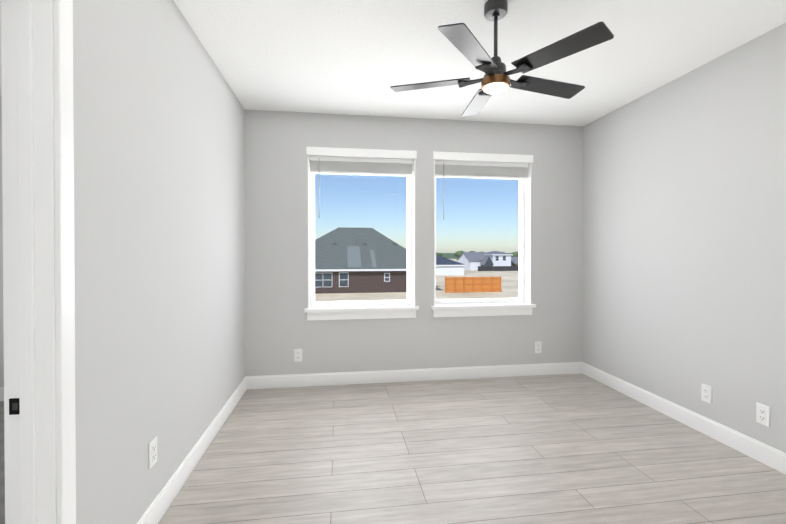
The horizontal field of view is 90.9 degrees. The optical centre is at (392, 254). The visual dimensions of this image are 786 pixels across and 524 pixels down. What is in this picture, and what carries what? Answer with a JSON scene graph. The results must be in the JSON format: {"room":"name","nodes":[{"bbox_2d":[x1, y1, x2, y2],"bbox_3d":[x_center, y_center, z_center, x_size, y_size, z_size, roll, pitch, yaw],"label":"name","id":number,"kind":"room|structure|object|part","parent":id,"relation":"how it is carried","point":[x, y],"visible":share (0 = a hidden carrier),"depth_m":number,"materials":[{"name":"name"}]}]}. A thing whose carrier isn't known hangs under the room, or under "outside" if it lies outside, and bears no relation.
{"room":"empty bedroom","nodes":[
{"label":"empty bedroom","id":0,"kind":"room"},
{"bbox_2d":[0,401,4,523],"bbox_3d":[-2.721,1.253,0.819,3.442,0.120,4.680,0,0,-8],"label":"floor carpet","id":1,"kind":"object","parent":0,"point":[2,490],"depth_m":2.14,"materials":[{"name":"grey carpet"}]},
{"bbox_2d":[73,0,244,523],"bbox_3d":[-1.018,0.471,1.056,0.116,3.440,4.680,0,0,-8],"label":"wall","id":2,"kind":"structure","parent":0,"point":[159,186],"depth_m":1.65,"materials":[{"name":"grey paint"}]},
{"bbox_2d":[1,0,75,523],"bbox_3d":[-0.965,0.162,0.687,0.148,2.065,0.950,0,0,-8],"label":"door frame","id":3,"kind":"structure","parent":2,"relation":"attached to","point":[38,235],"depth_m":1.09,"materials":[{"name":"white wood"}]},
{"bbox_2d":[9,398,19,414],"bbox_3d":[-1.063,0.426,1.089,0.031,0.046,0.002,0,0,-8],"label":"strike plate","id":4,"kind":"object","parent":3,"relation":"attached to","point":[11,401],"visible":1,"depth_m":1.09,"materials":[{"name":"black metal"}]},
{"bbox_3d":[-1.062,0.426,1.089,0.014,0.020,0.003,0,0,-8],"label":"hole in the door jamb strike","id":5,"kind":"part","parent":3,"relation":"part of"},
{"bbox_2d":[149,436,156,468],"bbox_3d":[-1.044,0.860,1.686,0.009,0.114,0.070,0,0,-8],"label":"electrical outlet","id":6,"kind":"object","parent":2,"relation":"attached to","point":[152,452],"visible":1,"depth_m":1.68,"materials":[{"name":"white plastic"}]},
{"bbox_2d":[136,376,247,523],"bbox_3d":[-1.125,1.126,2.273,0.014,0.112,2.190,0,0,-8],"label":"baseboard","id":7,"kind":"structure","parent":2,"relation":"attached to","point":[154,513],"depth_m":2.06,"materials":[{"name":"white"}]},
{"bbox_2d":[0,97,582,386],"bbox_3d":[-1.454,-0.047,3.454,6.940,2.440,0.200,0,0,-8],"label":"wall","id":8,"kind":"structure","parent":0,"point":[279,327],"depth_m":3.58,"materials":[{"name":"grey paint"}]},
{"bbox_2d":[0,387,3,400],"bbox_3d":[-3.065,1.119,3.125,3.354,0.112,0.014,0,0,-8],"label":"baseboard","id":9,"kind":"structure","parent":8,"relation":"attached to","point":[1,388],"depth_m":3.11,"materials":[{"name":"white"}]},
{"bbox_2d":[294,349,301,361],"bbox_3d":[-0.844,0.893,3.443,0.070,0.114,0.009,0,0,-8],"label":"electrical outlet","id":10,"kind":"object","parent":8,"relation":"attached to","point":[297,355],"visible":1,"depth_m":3.44,"materials":[{"name":"white plastic"}]},
{"bbox_2d":[304,147,418,319],"bbox_3d":[-0.286,-0.190,3.586,1.034,1.544,0.217,0,0,-8],"label":"window","id":11,"kind":"structure","parent":8,"relation":"in","point":[314,303],"depth_m":3.56,"materials":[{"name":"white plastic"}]},
{"bbox_2d":[310,156,412,176],"bbox_3d":[-0.284,-0.816,3.571,0.942,0.147,0.060,0,0,-8],"label":"window blind","id":12,"kind":"object","parent":11,"relation":"attached to","point":[364,166],"visible":1,"depth_m":3.55,"materials":[{"name":"white"}]},
{"bbox_2d":[319,160,319,217],"bbox_3d":[-0.665,-0.601,3.488,0.012,0.542,0.020,0,0,-8],"label":"blind wand","id":13,"kind":"object","parent":12,"relation":"hanging from","point":[319,188],"visible":1,"depth_m":3.48,"materials":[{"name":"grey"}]},
{"bbox_2d":[248,362,579,388],"bbox_3d":[0.274,1.115,3.602,3.160,0.112,0.014,0,0,-8],"label":"baseboard","id":14,"kind":"structure","parent":8,"relation":"attached to","point":[451,373],"depth_m":3.58,"materials":[{"name":"white wood"}]},
{"bbox_2d":[431,151,535,316],"bbox_3d":[0.853,-0.192,3.749,1.026,1.544,0.217,0,0,-8],"label":"window","id":15,"kind":"structure","parent":8,"relation":"in","point":[521,292],"depth_m":3.73,"materials":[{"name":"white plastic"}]},
{"bbox_2d":[435,160,527,179],"bbox_3d":[0.854,-0.817,3.734,0.934,0.147,0.060,0,0,-8],"label":"window blind","id":16,"kind":"object","parent":15,"relation":"attached to","point":[482,170],"visible":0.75,"depth_m":3.71,"materials":[{"name":"white"}]},
{"bbox_2d":[443,162,443,219],"bbox_3d":[0.477,-0.602,3.651,0.012,0.542,0.020,0,0,-8],"label":"blind wand","id":17,"kind":"object","parent":16,"relation":"hanging from","point":[443,190],"visible":1,"depth_m":3.64,"materials":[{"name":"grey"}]},
{"bbox_2d":[535,341,541,352],"bbox_3d":[1.414,0.899,3.766,0.070,0.114,0.009,0,0,-8],"label":"electrical outlet","id":18,"kind":"object","parent":8,"relation":"attached to","point":[538,346],"visible":1,"depth_m":3.76,"materials":[{"name":"white plastic"}]},
{"bbox_2d":[0,0,785,125],"bbox_3d":[-1.114,-1.309,1.069,6.940,0.120,5.000,0,0,-8],"label":"ceiling","id":19,"kind":"structure","parent":0,"point":[354,57],"depth_m":2.37,"materials":[{"name":"white paint"}]},
{"bbox_2d":[390,0,613,116],"bbox_3d":[0.522,-1.039,1.965,1.042,0.434,1.023,0,0,-8],"label":"ceiling fan","id":20,"kind":"object","parent":19,"relation":"hanging from","point":[464,41],"visible":1,"depth_m":1.87,"materials":[{"name":"black"}]},
{"bbox_2d":[158,373,785,523],"bbox_3d":[0.595,1.250,1.292,3.258,0.120,4.680,0,0,-8],"label":"floor","id":21,"kind":"structure","parent":0,"point":[579,448],"depth_m":2.21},
{"bbox_2d":[582,23,785,452],"bbox_3d":[2.276,-0.032,1.462,0.120,2.440,4.800,0,0,-8],"label":"wall","id":22,"kind":"structure","parent":0,"point":[684,246],"depth_m":2.60,"materials":[{"name":"grey paint"}]},
{"bbox_2d":[580,362,785,474],"bbox_3d":[2.201,1.132,1.521,0.014,0.112,4.680,0,0,-8],"label":"baseboard","id":23,"kind":"structure","parent":22,"relation":"attached to","point":[757,450],"depth_m":2.59,"materials":[{"name":"white"}]},
{"bbox_2d":[701,383,711,403],"bbox_3d":[2.057,0.910,2.540,0.009,0.114,0.070,0,0,-8],"label":"electrical outlet","id":24,"kind":"object","parent":22,"relation":"attached to","point":[706,393],"visible":1,"depth_m":2.54,"materials":[{"name":"white plastic"}]},
{"bbox_2d":[756,403,769,426],"bbox_3d":[2.106,0.909,2.203,0.009,0.114,0.070,0,0,-8],"label":"electrical outlet","id":25,"kind":"object","parent":22,"relation":"attached to","point":[762,414],"visible":1,"depth_m":2.20,"materials":[{"name":"white plastic"}]},
{"label":"outside","id":26,"kind":"structure","parent":0,"visible":0},
{"bbox_2d":[315,259,518,300],"bbox_3d":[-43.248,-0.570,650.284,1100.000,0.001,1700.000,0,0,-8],"label":"ground","id":27,"kind":"structure","parent":26,"point":[508,282],"depth_m":42.20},
{"bbox_2d":[315,227,437,293],"bbox_3d":[-5.497,0.253,51.070,20.130,7.750,17.930,0,0,-8],"label":"brick house","id":28,"kind":"structure","parent":27,"relation":"on","point":[331,267],"depth_m":43.51,"materials":[{"name":"grey"}]},
{"bbox_2d":[436,255,465,274],"bbox_3d":[5.254,1.794,80.999,16.660,4.200,12.630,0,0,-8],"label":"house","id":29,"kind":"structure","parent":27,"relation":"on","point":[444,266],"depth_m":75.94,"materials":[{"name":"white"}]},
{"bbox_2d":[457,252,484,269],"bbox_3d":[20.834,1.482,101.592,5.250,4.500,10.600,0,0,-8],"label":"house","id":30,"kind":"structure","parent":27,"relation":"on","point":[473,260],"depth_m":98.63,"materials":[{"name":"white"}]},
{"bbox_2d":[445,276,500,292],"bbox_3d":[8.996,3.289,43.272,6.575,1.800,0.148,0,0,-8],"label":"fence","id":31,"kind":"object","parent":27,"relation":"on","point":[478,284],"depth_m":43.30,"materials":[{"name":"orange wood"}]},
{"bbox_2d":[441,253,509,258],"bbox_3d":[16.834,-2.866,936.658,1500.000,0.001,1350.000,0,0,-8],"label":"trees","id":32,"kind":"object","parent":27,"relation":"on","point":[448,255],"depth_m":437.86,"materials":[{"name":"green plant"}]},
{"bbox_2d":[436,251,518,256],"bbox_3d":[96.633,-0.585,368.100,604.844,8.420,125.934,0,0,-8],"label":"trees","id":33,"kind":"object","parent":27,"relation":"on","point":[459,253],"depth_m":345.71,"materials":[{"name":"green plant"}]},
{"bbox_2d":[480,256,493,265],"bbox_3d":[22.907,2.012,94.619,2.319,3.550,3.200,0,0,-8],"label":"house","id":34,"kind":"structure","parent":27,"relation":"on","point":[486,261],"depth_m":93.32,"materials":[{"name":"grey"}]},
{"bbox_2d":[483,251,512,268],"bbox_3d":[26.518,1.338,100.873,5.461,4.800,9.630,0,0,-8],"label":"house","id":35,"kind":"structure","parent":27,"relation":"on","point":[502,259],"depth_m":96.48,"materials":[{"name":"white"}]},
{"bbox_2d":[478,266,518,270],"bbox_3d":[29.173,3.228,92.524,18.590,1.150,0.060,0,0,-8],"label":"fence","id":36,"kind":"object","parent":27,"relation":"on","point":[495,268],"depth_m":91.91,"materials":[{"name":"grey"}]},
{"bbox_2d":[511,257,518,265],"bbox_3d":[33.539,2.101,102.403,7.733,3.250,10.600,0,0,-8],"label":"house","id":37,"kind":"structure","parent":27,"relation":"on","point":[514,261],"depth_m":98.87,"materials":[{"name":"white"}]}
]}

